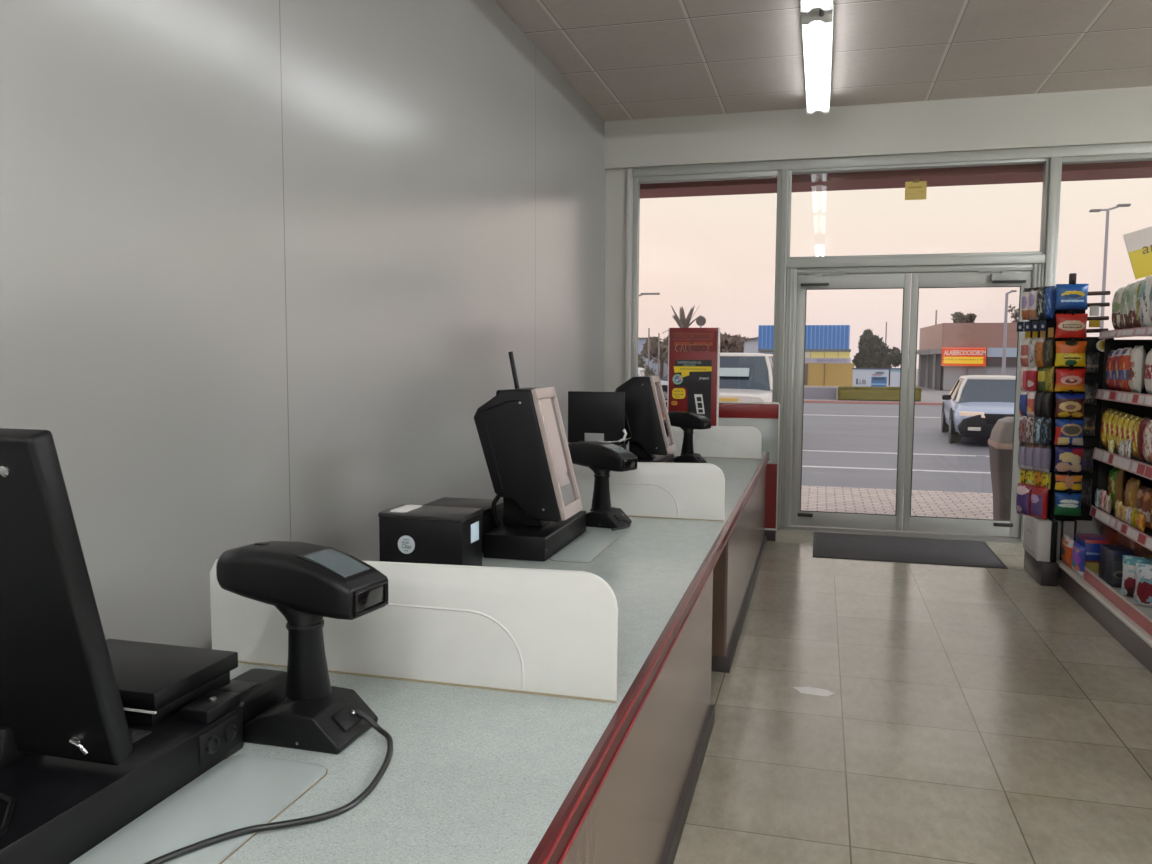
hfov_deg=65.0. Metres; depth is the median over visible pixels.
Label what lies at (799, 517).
door
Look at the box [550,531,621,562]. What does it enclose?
mat
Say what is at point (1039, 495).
snack packet
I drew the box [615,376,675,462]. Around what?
terminal
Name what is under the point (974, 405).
parked car
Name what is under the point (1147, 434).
snack bag
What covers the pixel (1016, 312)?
tree
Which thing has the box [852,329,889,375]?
conifer tree
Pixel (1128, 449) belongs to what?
snack bag
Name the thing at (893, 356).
conifer tree
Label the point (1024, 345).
snack packet
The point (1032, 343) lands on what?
snack packet
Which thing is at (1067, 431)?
snack packet
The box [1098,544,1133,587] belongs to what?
snack box
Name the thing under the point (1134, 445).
snack bag
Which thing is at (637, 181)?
window
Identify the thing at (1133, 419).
snack bag
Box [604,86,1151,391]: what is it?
wall
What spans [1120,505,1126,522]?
snack bag
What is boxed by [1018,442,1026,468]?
snack packet
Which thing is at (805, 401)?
kerb
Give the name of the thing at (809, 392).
wall
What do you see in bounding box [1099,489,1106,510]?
snack bag
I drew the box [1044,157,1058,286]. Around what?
trim
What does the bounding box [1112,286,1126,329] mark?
snack bag
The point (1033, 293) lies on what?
snack packet
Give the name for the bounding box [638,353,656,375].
shrub
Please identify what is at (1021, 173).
canopy
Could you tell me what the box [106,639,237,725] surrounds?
printer
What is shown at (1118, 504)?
snack bag
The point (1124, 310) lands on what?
snack bag
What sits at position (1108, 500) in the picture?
snack bag
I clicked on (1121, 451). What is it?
snack bag
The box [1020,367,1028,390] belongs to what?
snack packet
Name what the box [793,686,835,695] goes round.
paper scrap
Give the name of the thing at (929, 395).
ground
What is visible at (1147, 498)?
snack bag
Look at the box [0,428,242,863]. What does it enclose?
terminal
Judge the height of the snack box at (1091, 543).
0.225 m
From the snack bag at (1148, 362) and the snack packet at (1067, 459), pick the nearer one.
the snack bag at (1148, 362)
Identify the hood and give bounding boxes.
[990,417,1013,443]
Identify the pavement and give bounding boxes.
[801,486,1054,527]
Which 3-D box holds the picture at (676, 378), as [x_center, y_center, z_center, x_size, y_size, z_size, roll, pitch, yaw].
[0.863,-0.448,7.676,0.088,0.088,0.001,2,5,15]
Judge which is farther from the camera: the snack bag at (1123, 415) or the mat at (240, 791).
the snack bag at (1123, 415)
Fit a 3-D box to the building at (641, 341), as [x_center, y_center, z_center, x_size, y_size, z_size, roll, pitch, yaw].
[4.456,-5.970,73.138,4.187,3.232,4.400,2,5,15]
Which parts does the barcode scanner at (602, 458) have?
handle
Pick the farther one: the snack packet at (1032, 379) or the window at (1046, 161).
the window at (1046, 161)
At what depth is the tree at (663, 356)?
66.29 m
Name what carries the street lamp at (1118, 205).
on the parking lot
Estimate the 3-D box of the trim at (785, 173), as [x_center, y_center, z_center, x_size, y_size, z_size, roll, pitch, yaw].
[1.915,-0.749,8.446,0.060,3.315,0.170,2,5,15]
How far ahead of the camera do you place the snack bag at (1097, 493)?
6.29 m
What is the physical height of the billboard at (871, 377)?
1.413 m
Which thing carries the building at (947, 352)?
on the ground
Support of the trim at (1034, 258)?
attached to the wall at (1120, 115)
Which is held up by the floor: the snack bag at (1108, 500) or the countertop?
the countertop
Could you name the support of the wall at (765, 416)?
on the floor
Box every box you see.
[378,504,482,565]
[1075,533,1108,572]
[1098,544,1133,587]
[1102,525,1118,544]
[1118,532,1151,557]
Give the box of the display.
[568,391,626,448]
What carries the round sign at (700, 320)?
on the ground
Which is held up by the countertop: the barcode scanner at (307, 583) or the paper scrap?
the barcode scanner at (307, 583)
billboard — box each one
[852,368,888,386]
[889,368,899,386]
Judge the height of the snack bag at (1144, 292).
0.330 m
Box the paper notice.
[905,179,926,199]
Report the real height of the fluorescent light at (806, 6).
0.160 m
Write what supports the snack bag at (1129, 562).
on the shelving unit
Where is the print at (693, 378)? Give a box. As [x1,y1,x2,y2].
[675,360,711,419]
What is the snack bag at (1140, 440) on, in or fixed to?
on the shelving unit
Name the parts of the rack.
panel, post, rod, post, panel, rod, core panel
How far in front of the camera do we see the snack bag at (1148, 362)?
5.44 m
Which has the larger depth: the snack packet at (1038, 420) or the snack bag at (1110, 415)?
the snack packet at (1038, 420)
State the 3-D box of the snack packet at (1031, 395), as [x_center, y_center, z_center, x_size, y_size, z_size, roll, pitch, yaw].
[3.308,-0.204,6.558,0.072,0.187,0.070,-1,5,-18]
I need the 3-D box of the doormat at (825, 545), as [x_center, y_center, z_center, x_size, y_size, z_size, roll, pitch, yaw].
[2.747,0.984,7.619,1.450,0.008,1.050,2,5,15]
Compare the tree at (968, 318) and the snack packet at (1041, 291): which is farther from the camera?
the tree at (968, 318)
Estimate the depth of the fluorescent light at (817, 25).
6.40 m
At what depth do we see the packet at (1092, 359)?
6.33 m
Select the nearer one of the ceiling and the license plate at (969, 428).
the ceiling
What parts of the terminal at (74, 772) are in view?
port panel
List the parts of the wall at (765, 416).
glass panel, rail, panel, trim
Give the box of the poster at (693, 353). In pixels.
[667,328,719,425]
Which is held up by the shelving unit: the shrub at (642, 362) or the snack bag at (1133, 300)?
the snack bag at (1133, 300)
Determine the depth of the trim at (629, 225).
8.73 m
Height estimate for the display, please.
0.585 m
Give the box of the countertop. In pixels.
[222,452,769,863]
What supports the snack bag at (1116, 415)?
on the shelving unit
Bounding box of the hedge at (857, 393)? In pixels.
[837,386,921,401]
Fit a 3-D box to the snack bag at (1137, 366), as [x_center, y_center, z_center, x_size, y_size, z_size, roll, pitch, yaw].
[3.565,-0.398,5.740,0.088,0.300,0.160,2,5,15]
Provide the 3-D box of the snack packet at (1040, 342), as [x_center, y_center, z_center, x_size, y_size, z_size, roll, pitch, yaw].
[3.323,-0.569,6.463,0.070,0.210,0.070,-1,5,-18]
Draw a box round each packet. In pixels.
[1016,483,1032,515]
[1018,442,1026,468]
[1019,391,1028,415]
[1019,416,1027,442]
[1020,338,1029,366]
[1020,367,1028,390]
[1020,469,1027,483]
[1021,288,1030,319]
[1025,443,1033,470]
[1026,417,1035,443]
[1027,367,1037,390]
[1027,391,1035,416]
[1027,470,1035,484]
[1028,338,1037,366]
[1029,287,1038,319]
[1031,485,1048,519]
[1033,417,1042,444]
[1033,444,1041,471]
[1034,391,1043,417]
[1035,338,1044,366]
[1035,471,1042,486]
[1036,286,1046,318]
[1037,367,1045,390]
[1040,444,1051,472]
[1041,418,1052,444]
[1042,392,1052,417]
[1042,472,1050,489]
[1043,337,1054,366]
[1044,286,1055,318]
[1045,366,1053,391]
[1054,393,1084,417]
[1054,419,1083,445]
[1054,447,1083,471]
[1054,474,1082,491]
[1054,492,1081,515]
[1055,284,1088,309]
[1055,314,1087,337]
[1055,341,1086,366]
[1055,369,1085,391]
[1077,478,1092,506]
[1078,448,1093,472]
[1081,414,1095,436]
[1082,383,1097,404]
[1084,353,1098,373]
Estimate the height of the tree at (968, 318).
4.948 m
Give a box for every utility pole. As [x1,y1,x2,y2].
[648,328,649,365]
[658,333,659,375]
[885,322,886,345]
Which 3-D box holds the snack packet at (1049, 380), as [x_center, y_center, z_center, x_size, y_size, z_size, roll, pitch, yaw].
[3.361,-0.376,6.416,0.040,0.180,0.070,-1,5,-18]
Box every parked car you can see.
[638,368,646,375]
[660,375,667,399]
[719,353,772,401]
[941,375,1015,443]
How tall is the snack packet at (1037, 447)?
0.205 m
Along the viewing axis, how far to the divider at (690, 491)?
4.56 m
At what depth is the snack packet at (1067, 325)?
6.28 m
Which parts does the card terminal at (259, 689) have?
lid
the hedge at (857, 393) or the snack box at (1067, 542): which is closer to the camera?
the snack box at (1067, 542)
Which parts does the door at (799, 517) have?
closer arm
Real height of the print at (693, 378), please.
0.690 m
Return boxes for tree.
[640,336,667,378]
[662,305,700,333]
[720,332,747,352]
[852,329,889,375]
[880,341,900,384]
[951,312,976,322]
[1008,304,1018,322]
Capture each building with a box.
[638,338,661,375]
[659,361,667,376]
[758,325,853,390]
[908,323,1017,389]
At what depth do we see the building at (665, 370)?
75.50 m
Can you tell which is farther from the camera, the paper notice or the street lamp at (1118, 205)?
the street lamp at (1118, 205)
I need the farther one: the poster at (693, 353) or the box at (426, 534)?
the poster at (693, 353)
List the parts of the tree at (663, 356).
crown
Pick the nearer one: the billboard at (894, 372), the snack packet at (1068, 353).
the snack packet at (1068, 353)
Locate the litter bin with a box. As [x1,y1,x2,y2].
[988,417,1013,519]
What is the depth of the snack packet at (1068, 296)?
6.27 m
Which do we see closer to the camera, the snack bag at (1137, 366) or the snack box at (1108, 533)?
the snack bag at (1137, 366)
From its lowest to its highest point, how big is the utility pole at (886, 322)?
4.587 m
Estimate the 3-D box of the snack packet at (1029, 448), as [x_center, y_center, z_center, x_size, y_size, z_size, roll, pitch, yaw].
[3.313,0.176,6.587,0.073,0.205,0.070,-1,5,-18]
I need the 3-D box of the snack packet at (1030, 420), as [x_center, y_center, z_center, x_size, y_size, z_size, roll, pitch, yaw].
[3.310,-0.013,6.572,0.072,0.205,0.070,-1,5,-18]
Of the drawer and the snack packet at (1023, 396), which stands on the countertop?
the drawer
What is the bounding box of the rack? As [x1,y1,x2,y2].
[1017,273,1113,585]
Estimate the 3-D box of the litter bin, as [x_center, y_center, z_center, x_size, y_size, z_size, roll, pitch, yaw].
[4.494,0.415,9.104,0.590,1.115,0.590,2,5,15]
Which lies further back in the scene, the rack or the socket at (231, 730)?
the rack
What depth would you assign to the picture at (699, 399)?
7.64 m
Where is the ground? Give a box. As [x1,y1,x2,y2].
[804,369,950,402]
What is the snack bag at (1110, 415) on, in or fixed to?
on the shelving unit
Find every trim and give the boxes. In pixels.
[625,168,632,381]
[633,142,1151,176]
[776,169,788,528]
[779,525,1022,542]
[780,263,1044,538]
[786,254,1045,267]
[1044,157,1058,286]
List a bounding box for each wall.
[0,0,605,648]
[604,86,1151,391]
[625,400,779,540]
[804,387,836,399]
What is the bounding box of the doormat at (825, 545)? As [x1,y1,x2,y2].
[813,532,1007,568]
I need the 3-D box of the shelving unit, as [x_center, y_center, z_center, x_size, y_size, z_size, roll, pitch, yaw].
[3.283,0.207,4.367,0.759,2.100,4.085,2,5,15]
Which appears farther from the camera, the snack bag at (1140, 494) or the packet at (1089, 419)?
the packet at (1089, 419)
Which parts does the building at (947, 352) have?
post, post, post, door panel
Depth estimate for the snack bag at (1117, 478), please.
6.10 m
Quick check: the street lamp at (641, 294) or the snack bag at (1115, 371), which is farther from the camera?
the street lamp at (641, 294)
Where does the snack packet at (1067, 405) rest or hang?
hanging from the rack
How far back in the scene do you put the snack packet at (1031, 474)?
6.58 m
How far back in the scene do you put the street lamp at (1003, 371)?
32.85 m
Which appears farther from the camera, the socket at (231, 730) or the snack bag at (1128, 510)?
the snack bag at (1128, 510)
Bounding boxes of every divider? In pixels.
[210,559,617,702]
[572,462,724,520]
[626,426,761,458]
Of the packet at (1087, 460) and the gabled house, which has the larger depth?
the gabled house
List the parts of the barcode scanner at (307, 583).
handle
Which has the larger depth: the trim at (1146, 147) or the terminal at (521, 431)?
the trim at (1146, 147)
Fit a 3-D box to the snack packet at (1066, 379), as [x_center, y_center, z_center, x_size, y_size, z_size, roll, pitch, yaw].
[3.459,-0.363,6.328,0.191,0.159,0.051,2,5,15]
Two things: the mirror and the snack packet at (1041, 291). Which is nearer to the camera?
the snack packet at (1041, 291)
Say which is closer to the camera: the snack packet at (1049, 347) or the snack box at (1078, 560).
the snack box at (1078, 560)
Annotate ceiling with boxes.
[494,0,1151,120]
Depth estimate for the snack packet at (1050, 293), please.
6.34 m
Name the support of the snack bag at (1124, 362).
on the shelving unit
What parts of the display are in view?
label plate, white lever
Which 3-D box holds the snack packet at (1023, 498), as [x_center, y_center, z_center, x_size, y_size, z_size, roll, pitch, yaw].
[3.297,0.495,6.642,0.094,0.230,0.139,-1,5,-18]
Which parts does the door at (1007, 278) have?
closer arm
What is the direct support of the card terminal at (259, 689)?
on the countertop
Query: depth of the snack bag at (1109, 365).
6.19 m
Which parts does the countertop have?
panel, panel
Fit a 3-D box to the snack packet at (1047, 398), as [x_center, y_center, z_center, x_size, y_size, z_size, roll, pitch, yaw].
[3.349,-0.193,6.425,0.072,0.187,0.070,-1,5,-18]
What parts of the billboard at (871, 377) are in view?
frame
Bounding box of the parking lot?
[801,403,992,492]
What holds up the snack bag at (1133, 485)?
on the shelving unit
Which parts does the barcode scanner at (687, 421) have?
handle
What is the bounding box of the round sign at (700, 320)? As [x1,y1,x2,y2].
[696,316,705,327]
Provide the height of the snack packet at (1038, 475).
0.125 m
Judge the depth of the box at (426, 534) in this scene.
3.32 m
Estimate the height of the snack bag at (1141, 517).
0.110 m
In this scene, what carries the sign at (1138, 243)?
attached to the shelving unit
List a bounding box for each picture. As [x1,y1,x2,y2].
[672,374,682,383]
[694,394,704,413]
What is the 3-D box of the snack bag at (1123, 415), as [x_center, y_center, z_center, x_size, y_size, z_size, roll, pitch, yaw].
[3.605,0.010,5.949,0.094,0.273,0.105,2,5,15]
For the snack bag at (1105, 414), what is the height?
0.285 m
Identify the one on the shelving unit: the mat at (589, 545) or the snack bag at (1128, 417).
the snack bag at (1128, 417)
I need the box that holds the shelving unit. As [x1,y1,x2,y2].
[1056,326,1151,672]
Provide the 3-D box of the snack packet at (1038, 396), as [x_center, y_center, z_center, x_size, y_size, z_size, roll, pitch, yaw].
[3.329,-0.198,6.491,0.073,0.187,0.070,-1,5,-18]
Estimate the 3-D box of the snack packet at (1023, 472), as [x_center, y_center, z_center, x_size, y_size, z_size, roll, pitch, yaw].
[3.307,0.330,6.670,0.045,0.125,0.070,-1,5,-18]
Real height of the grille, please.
0.200 m
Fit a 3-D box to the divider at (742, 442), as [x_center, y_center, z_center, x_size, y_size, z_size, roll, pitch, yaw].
[0.954,0.072,7.394,1.105,0.262,0.021,2,5,15]
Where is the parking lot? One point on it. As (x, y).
(845, 445)
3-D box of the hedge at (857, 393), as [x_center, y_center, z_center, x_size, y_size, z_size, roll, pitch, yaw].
[12.270,-1.554,36.664,3.213,0.561,0.877,2,5,15]
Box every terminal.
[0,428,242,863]
[217,668,286,724]
[474,351,586,561]
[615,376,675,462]
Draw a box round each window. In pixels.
[631,170,781,401]
[786,158,1049,259]
[1052,153,1151,286]
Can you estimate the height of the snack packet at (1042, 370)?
0.180 m
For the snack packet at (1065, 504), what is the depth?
6.38 m
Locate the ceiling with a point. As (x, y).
(628, 59)
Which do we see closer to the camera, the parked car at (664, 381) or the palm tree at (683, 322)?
the parked car at (664, 381)
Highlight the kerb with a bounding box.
[804,400,942,404]
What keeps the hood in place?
attached to the litter bin
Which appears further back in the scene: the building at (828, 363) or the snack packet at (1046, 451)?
the building at (828, 363)
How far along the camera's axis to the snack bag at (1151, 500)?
5.39 m
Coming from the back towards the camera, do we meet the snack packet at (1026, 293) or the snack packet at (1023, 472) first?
the snack packet at (1023, 472)
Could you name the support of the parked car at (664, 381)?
on the parking lot
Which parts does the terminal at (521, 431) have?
moulding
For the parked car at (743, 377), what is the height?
1.885 m
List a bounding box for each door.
[791,273,910,530]
[902,270,1031,536]
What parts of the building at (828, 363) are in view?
doorway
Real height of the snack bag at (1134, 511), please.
0.120 m
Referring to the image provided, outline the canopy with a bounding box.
[640,161,1151,198]
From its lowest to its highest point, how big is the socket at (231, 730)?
0.034 m
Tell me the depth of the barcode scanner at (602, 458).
4.33 m
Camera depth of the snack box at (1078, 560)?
6.01 m
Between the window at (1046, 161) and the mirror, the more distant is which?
the mirror
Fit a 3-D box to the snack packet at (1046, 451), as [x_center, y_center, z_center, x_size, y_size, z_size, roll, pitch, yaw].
[3.355,0.187,6.455,0.073,0.205,0.070,-1,5,-18]
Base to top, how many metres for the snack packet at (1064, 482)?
0.122 m
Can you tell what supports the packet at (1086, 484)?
attached to the rack
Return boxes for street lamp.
[639,293,659,295]
[1001,290,1016,374]
[1089,204,1130,334]
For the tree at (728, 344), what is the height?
3.597 m
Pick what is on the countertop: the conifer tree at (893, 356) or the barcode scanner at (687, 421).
the barcode scanner at (687, 421)
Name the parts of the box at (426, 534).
lid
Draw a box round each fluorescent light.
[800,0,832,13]
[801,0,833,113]
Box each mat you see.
[70,754,327,863]
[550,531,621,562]
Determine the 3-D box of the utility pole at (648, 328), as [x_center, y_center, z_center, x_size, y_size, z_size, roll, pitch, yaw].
[4.871,-5.137,60.621,0.120,3.649,0.120,4,6,37]
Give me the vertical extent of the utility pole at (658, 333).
3.423 m
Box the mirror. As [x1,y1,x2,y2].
[942,395,950,399]
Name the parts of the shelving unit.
panel, shelf talker, kick plate, rail, rail, shelf, panel, shelf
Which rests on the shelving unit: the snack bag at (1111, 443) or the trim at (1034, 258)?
the snack bag at (1111, 443)
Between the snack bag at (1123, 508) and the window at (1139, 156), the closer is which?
the snack bag at (1123, 508)
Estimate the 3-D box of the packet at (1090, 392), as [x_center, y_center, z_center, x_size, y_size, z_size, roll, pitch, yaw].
[3.612,-0.268,6.361,0.095,0.160,0.041,2,5,15]
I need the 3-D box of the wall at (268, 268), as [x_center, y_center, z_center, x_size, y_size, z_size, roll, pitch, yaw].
[-1.522,-0.529,2.397,0.100,3.840,13.900,2,5,15]
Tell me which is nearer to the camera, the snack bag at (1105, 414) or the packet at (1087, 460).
the snack bag at (1105, 414)
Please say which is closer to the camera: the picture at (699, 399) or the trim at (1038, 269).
the picture at (699, 399)
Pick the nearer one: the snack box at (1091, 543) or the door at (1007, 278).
the snack box at (1091, 543)
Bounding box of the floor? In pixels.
[673,528,1151,863]
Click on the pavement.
(813, 498)
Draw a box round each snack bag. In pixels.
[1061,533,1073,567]
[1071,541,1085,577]
[1095,488,1100,508]
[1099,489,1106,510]
[1101,408,1111,448]
[1104,494,1111,513]
[1106,350,1116,390]
[1106,409,1117,451]
[1108,439,1114,452]
[1108,466,1127,509]
[1110,411,1121,452]
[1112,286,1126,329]
[1112,348,1123,390]
[1115,412,1127,450]
[1115,499,1122,519]
[1118,440,1124,455]
[1119,347,1132,391]
[1120,283,1134,328]
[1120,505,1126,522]
[1121,414,1133,440]
[1121,555,1151,596]
[1124,477,1142,507]
[1125,439,1131,457]
[1125,506,1131,524]
[1126,416,1138,457]
[1128,345,1146,392]
[1129,280,1142,327]
[1130,507,1138,528]
[1131,417,1143,459]
[1133,563,1151,607]
[1136,485,1148,512]
[1136,512,1145,531]
[1137,417,1150,461]
[1138,275,1151,326]
[1142,419,1151,462]
[1142,488,1151,530]
[1144,348,1151,394]
[1149,284,1151,323]
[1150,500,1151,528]
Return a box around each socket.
[206,735,219,753]
[225,724,237,741]
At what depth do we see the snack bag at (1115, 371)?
6.05 m
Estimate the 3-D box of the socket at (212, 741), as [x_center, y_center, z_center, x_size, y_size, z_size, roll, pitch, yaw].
[-0.708,0.610,1.765,0.006,0.034,0.034,2,5,15]
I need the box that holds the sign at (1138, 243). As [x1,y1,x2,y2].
[1123,226,1151,278]
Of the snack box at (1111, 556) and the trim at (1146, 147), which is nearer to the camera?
the snack box at (1111, 556)
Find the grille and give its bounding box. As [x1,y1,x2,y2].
[984,414,1013,423]
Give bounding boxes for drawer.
[424,497,503,552]
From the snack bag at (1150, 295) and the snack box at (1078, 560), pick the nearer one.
the snack bag at (1150, 295)
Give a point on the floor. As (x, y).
(975, 715)
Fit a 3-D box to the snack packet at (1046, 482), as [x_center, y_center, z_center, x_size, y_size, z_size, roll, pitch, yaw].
[3.370,0.347,6.471,0.044,0.125,0.070,-1,5,-18]
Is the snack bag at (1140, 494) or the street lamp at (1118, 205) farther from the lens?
the street lamp at (1118, 205)
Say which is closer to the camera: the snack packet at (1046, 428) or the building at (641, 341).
the snack packet at (1046, 428)
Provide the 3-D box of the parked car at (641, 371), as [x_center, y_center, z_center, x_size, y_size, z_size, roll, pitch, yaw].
[0.801,-0.626,19.648,2.100,1.559,4.476,1,5,9]
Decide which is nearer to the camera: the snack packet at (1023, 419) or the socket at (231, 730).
the socket at (231, 730)
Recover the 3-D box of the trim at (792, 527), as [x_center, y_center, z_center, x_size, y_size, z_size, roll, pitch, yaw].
[2.984,0.924,8.298,2.170,0.018,0.260,2,5,15]
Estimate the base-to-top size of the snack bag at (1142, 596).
0.250 m
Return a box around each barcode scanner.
[144,541,392,863]
[568,441,636,530]
[668,411,710,462]
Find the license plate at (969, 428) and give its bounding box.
[968,427,980,430]
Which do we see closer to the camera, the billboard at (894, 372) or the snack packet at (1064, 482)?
the snack packet at (1064, 482)
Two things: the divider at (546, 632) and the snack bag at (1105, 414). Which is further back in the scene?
the snack bag at (1105, 414)
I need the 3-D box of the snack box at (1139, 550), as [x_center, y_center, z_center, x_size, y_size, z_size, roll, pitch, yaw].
[3.741,0.825,5.829,0.360,0.300,0.320,2,5,15]
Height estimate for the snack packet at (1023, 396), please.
0.187 m
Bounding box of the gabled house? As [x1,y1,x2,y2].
[739,337,758,352]

